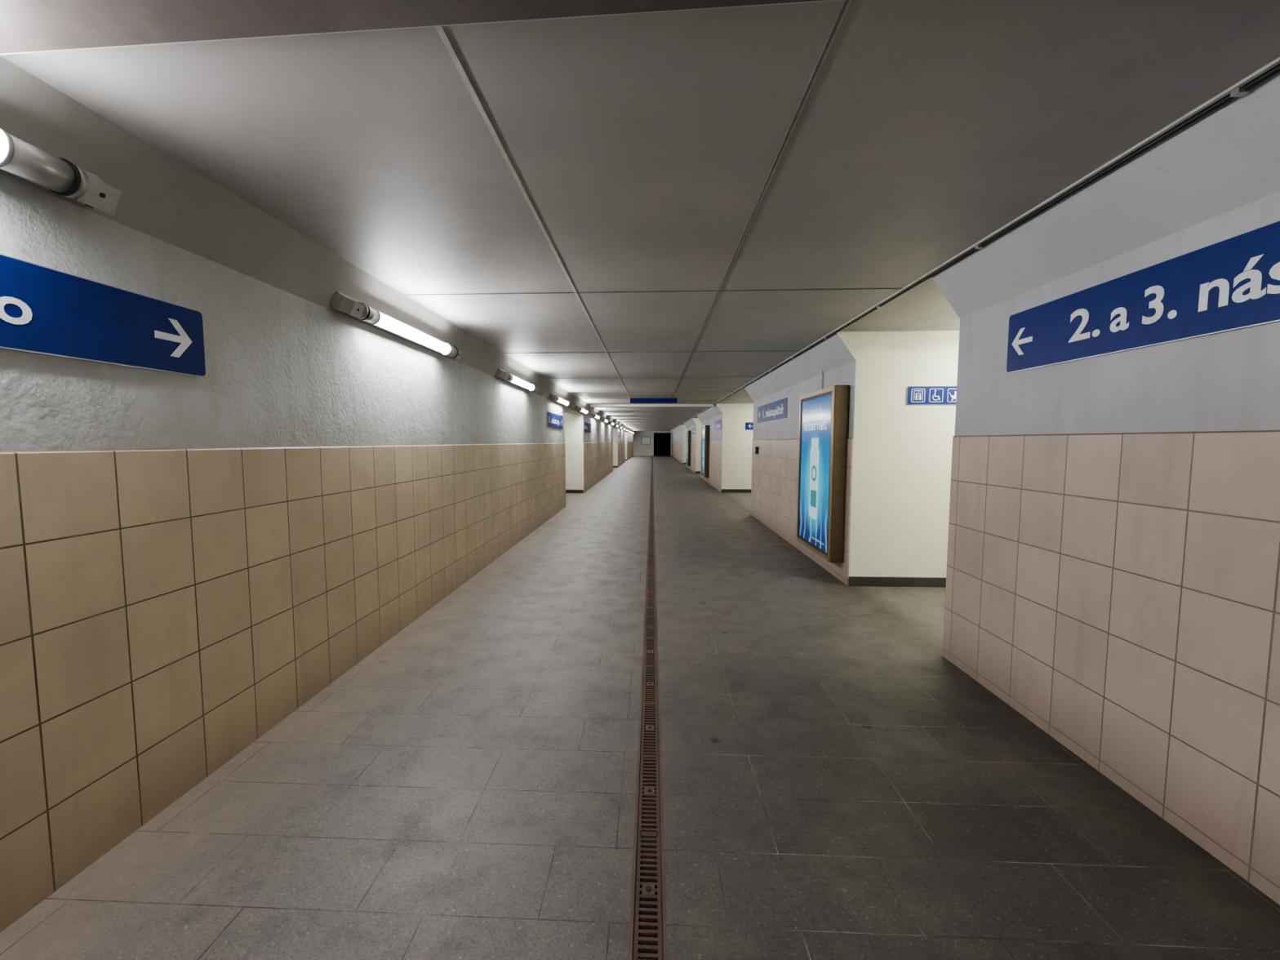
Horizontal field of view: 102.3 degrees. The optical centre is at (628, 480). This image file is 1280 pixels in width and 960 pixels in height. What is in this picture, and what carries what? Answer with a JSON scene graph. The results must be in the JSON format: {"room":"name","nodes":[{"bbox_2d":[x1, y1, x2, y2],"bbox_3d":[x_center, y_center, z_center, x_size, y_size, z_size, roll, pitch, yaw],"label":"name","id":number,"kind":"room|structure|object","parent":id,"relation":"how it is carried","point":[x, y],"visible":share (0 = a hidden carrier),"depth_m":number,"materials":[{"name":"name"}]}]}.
{"room":"train station underpass","nodes":[
{"label":"train station underpass","id":0,"kind":"room"},
{"bbox_2d":[0,455,1279,959],"bbox_3d":[1.179,-0.354,26.019,11.200,0.120,64.000,0,4,3],"label":"floor","id":1,"kind":"structure","parent":0,"point":[836,787],"depth_m":2.14,"materials":[{"name":"tile"}]},
{"bbox_2d":[627,456,667,959],"bbox_3d":[1.103,-0.263,24.523,0.116,0.080,60.980,0,4,3],"label":"drain grate","id":2,"kind":"object","parent":1,"relation":"on","point":[647,925],"visible":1,"depth_m":2.15,"materials":[{"name":"metal"}]},
{"bbox_2d":[0,0,1279,431],"bbox_3d":[1.179,-3.106,25.814,11.200,0.120,64.000,0,4,3],"label":"ceiling","id":3,"kind":"structure","parent":0,"point":[645,148],"depth_m":1.94,"materials":[{"name":"paint"}]},
{"bbox_2d":[0,0,845,54],"bbox_3d":[0.027,-1.176,1.051,3.710,0.050,0.612,0,4,3],"label":"ceiling beam","id":4,"kind":"structure","parent":3,"relation":"attached to","point":[26,26],"depth_m":1.30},
{"bbox_2d":[590,404,713,407],"bbox_3d":[0.684,-2.251,15.611,3.700,0.070,0.300,0,4,3],"label":"ceiling beam","id":5,"kind":"structure","parent":3,"relation":"attached to","point":[591,405],"depth_m":15.49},
{"bbox_2d":[404,0,902,430],"bbox_3d":[1.244,-3.207,28.002,3.710,0.005,53.580,0,4,3],"label":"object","id":6,"kind":"structure","parent":3,"relation":"attached to","point":[846,3],"depth_m":2.35,"materials":[{"name":"grey metal"}]},
{"bbox_2d":[630,396,677,403],"bbox_3d":[0.624,-2.014,12.971,1.180,0.150,0.100,0,4,3],"label":"hanging sign","id":7,"kind":"object","parent":3,"relation":"hanging from","point":[636,400],"visible":1,"depth_m":12.92,"materials":[{"name":"metal"}]},
{"bbox_2d":[671,57,1279,430],"bbox_3d":[2.957,-2.916,24.241,0.045,0.026,60.900,0,4,3],"label":"conduit pipe","id":8,"kind":"object","parent":3,"relation":"attached to","point":[1242,87],"visible":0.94,"depth_m":2.13,"materials":[{"name":"metal"}]},
{"bbox_2d":[0,55,1279,933],"bbox_3d":[1.173,-1.719,25.767,11.200,2.640,63.700,0,4,3],"label":"wall","id":9,"kind":"structure","parent":0,"point":[187,562],"depth_m":2.33,"materials":[{"name":"white paint"}]},
{"bbox_2d":[0,128,121,215],"bbox_3d":[-1.902,-0.941,0.902,0.157,0.144,1.915,0,4,3],"label":"wall lamp","id":10,"kind":"object","parent":9,"relation":"attached to","point":[19,157],"visible":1,"depth_m":1.63,"materials":[{"name":"grey plastic"}]},
{"bbox_2d":[0,253,205,377],"bbox_3d":[-1.955,-0.545,1.464,0.015,0.290,1.720,0,4,3],"label":"direction sign","id":11,"kind":"object","parent":9,"relation":"attached to","point":[44,310],"visible":1,"depth_m":1.85,"materials":[{"name":"metal"}]},
{"bbox_2d":[330,290,462,360],"bbox_3d":[-1.753,-1.185,4.180,0.157,0.144,1.915,0,4,3],"label":"wall lamp","id":12,"kind":"object","parent":9,"relation":"attached to","point":[341,302],"visible":1,"depth_m":3.74,"materials":[{"name":"grey plastic"}]},
{"bbox_2d":[495,368,538,392],"bbox_3d":[-1.599,-1.438,7.567,0.157,0.144,1.915,0,4,3],"label":"wall lamp","id":13,"kind":"object","parent":9,"relation":"attached to","point":[501,374],"visible":1,"depth_m":7.21,"materials":[{"name":"grey plastic"}]},
{"bbox_2d":[546,411,563,428],"bbox_3d":[-1.532,-1.238,10.768,0.015,0.290,1.700,0,4,3],"label":"direction sign","id":14,"kind":"object","parent":9,"relation":"attached to","point":[554,420],"visible":1,"depth_m":10.64,"materials":[{"name":"metal"}]},
{"bbox_2d":[548,392,570,406],"bbox_3d":[-1.445,-1.690,10.954,0.157,0.144,1.915,0,4,3],"label":"wall lamp","id":15,"kind":"object","parent":9,"relation":"attached to","point":[553,397],"visible":1,"depth_m":10.55,"materials":[{"name":"grey plastic"}]},
{"bbox_2d":[574,405,589,414],"bbox_3d":[-1.290,-1.942,14.341,0.157,0.144,1.915,0,4,3],"label":"wall lamp","id":16,"kind":"object","parent":9,"relation":"attached to","point":[578,408],"visible":1,"depth_m":13.89,"materials":[{"name":"grey plastic"}]},
{"bbox_2d":[583,422,591,432],"bbox_3d":[-1.290,-1.633,16.073,0.015,0.290,1.650,0,4,3],"label":"direction sign","id":17,"kind":"object","parent":9,"relation":"attached to","point":[587,427],"visible":1,"depth_m":15.98,"materials":[{"name":"metal"}]},
{"bbox_2d":[590,413,599,419],"bbox_3d":[-1.136,-2.195,17.728,0.157,0.144,1.915,0,4,3],"label":"wall lamp","id":18,"kind":"object","parent":9,"relation":"attached to","point":[593,415],"visible":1,"depth_m":17.00,"materials":[{"name":"grey plastic"}]},
{"bbox_2d":[565,459,626,493],"bbox_3d":[-2.550,-0.528,26.878,3.470,0.100,29.600,0,4,3],"label":"baseboard","id":19,"kind":"structure","parent":9,"relation":"attached to","point":[566,491],"depth_m":15.24,"materials":[{"name":"stone"}]},
{"bbox_2d":[600,417,608,422],"bbox_3d":[-0.982,-2.447,21.116,0.157,0.144,1.915,0,4,3],"label":"wall lamp","id":20,"kind":"object","parent":9,"relation":"attached to","point":[602,419],"visible":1,"depth_m":20.39,"materials":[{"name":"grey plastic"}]},
{"bbox_2d":[686,430,690,466],"bbox_3d":[3.278,-1.755,28.335,0.157,1.900,1.283,0,4,3],"label":"advertising lightbox","id":21,"kind":"object","parent":9,"relation":"attached to","point":[688,433],"visible":1,"depth_m":27.74,"materials":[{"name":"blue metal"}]},
{"bbox_2d":[692,427,695,434],"bbox_3d":[3.244,-2.433,25.669,0.015,0.320,1.800,0,4,3],"label":"direction sign","id":22,"kind":"object","parent":9,"relation":"attached to","point":[693,428],"visible":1,"depth_m":25.41,"materials":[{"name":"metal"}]},
{"bbox_2d":[701,425,709,477],"bbox_3d":[2.869,-1.087,19.369,0.157,1.900,1.283,0,4,3],"label":"advertising lightbox","id":23,"kind":"object","parent":9,"relation":"attached to","point":[705,428],"visible":1,"depth_m":18.77,"materials":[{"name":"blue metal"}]},
{"bbox_2d":[714,418,721,431],"bbox_3d":[2.819,-1.738,16.330,0.015,0.320,1.750,0,4,3],"label":"direction sign","id":24,"kind":"object","parent":9,"relation":"attached to","point":[717,424],"visible":1,"depth_m":16.23,"materials":[{"name":"metal"}]},
{"bbox_2d":[745,422,753,430],"bbox_3d":[3.899,-1.597,15.254,0.900,0.220,0.015,0,4,3],"label":"direction sign","id":25,"kind":"object","parent":9,"relation":"attached to","point":[748,425],"visible":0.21,"depth_m":15.26,"materials":[{"name":"metal"}]},
{"bbox_2d":[755,446,758,453],"bbox_3d":[2.497,-0.581,10.082,0.057,0.140,0.100,0,4,3],"label":"box","id":26,"kind":"object","parent":9,"relation":"attached to","point":[756,447],"visible":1,"depth_m":10.03,"materials":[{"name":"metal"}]},
{"bbox_2d":[757,397,787,422],"bbox_3d":[2.487,-1.194,9.033,0.015,0.320,2.200,0,4,3],"label":"direction sign","id":27,"kind":"object","parent":9,"relation":"attached to","point":[776,410],"visible":1,"depth_m":8.80,"materials":[{"name":"metal"}]},
{"bbox_2d":[683,462,946,587],"bbox_3d":[4.663,0.044,19.195,3.420,0.100,31.340,0,4,3],"label":"baseboard","id":28,"kind":"structure","parent":9,"relation":"attached to","point":[853,580],"depth_m":5.41,"materials":[{"name":"stone"}]},
{"bbox_2d":[820,369,823,389],"bbox_3d":[2.356,-1.210,6.277,0.030,0.280,0.060,0,4,3],"label":"cable conduit","id":29,"kind":"object","parent":9,"relation":"attached to","point":[821,371],"visible":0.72,"depth_m":6.27,"materials":[{"name":"grey plastic"}]},
{"bbox_2d":[796,385,848,562],"bbox_3d":[2.266,-0.100,6.120,0.157,1.900,1.283,0,4,3],"label":"advertising lightbox","id":30,"kind":"object","parent":9,"relation":"attached to","point":[823,413],"visible":1,"depth_m":5.78,"materials":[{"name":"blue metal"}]},
{"bbox_2d":[906,386,956,404],"bbox_3d":[3.154,-0.863,5.255,0.620,0.190,0.014,0,4,3],"label":"sign","id":31,"kind":"object","parent":9,"relation":"attached to","point":[916,395],"visible":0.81,"depth_m":5.25,"materials":[{"name":"metal"}]},
{"bbox_2d":[1006,219,1279,373],"bbox_3d":[2.151,-0.689,1.658,0.015,0.332,2.700,0,4,3],"label":"direction sign","id":32,"kind":"object","parent":9,"relation":"attached to","point":[1232,283],"visible":1,"depth_m":2.09,"materials":[{"name":"metal"}]}
]}

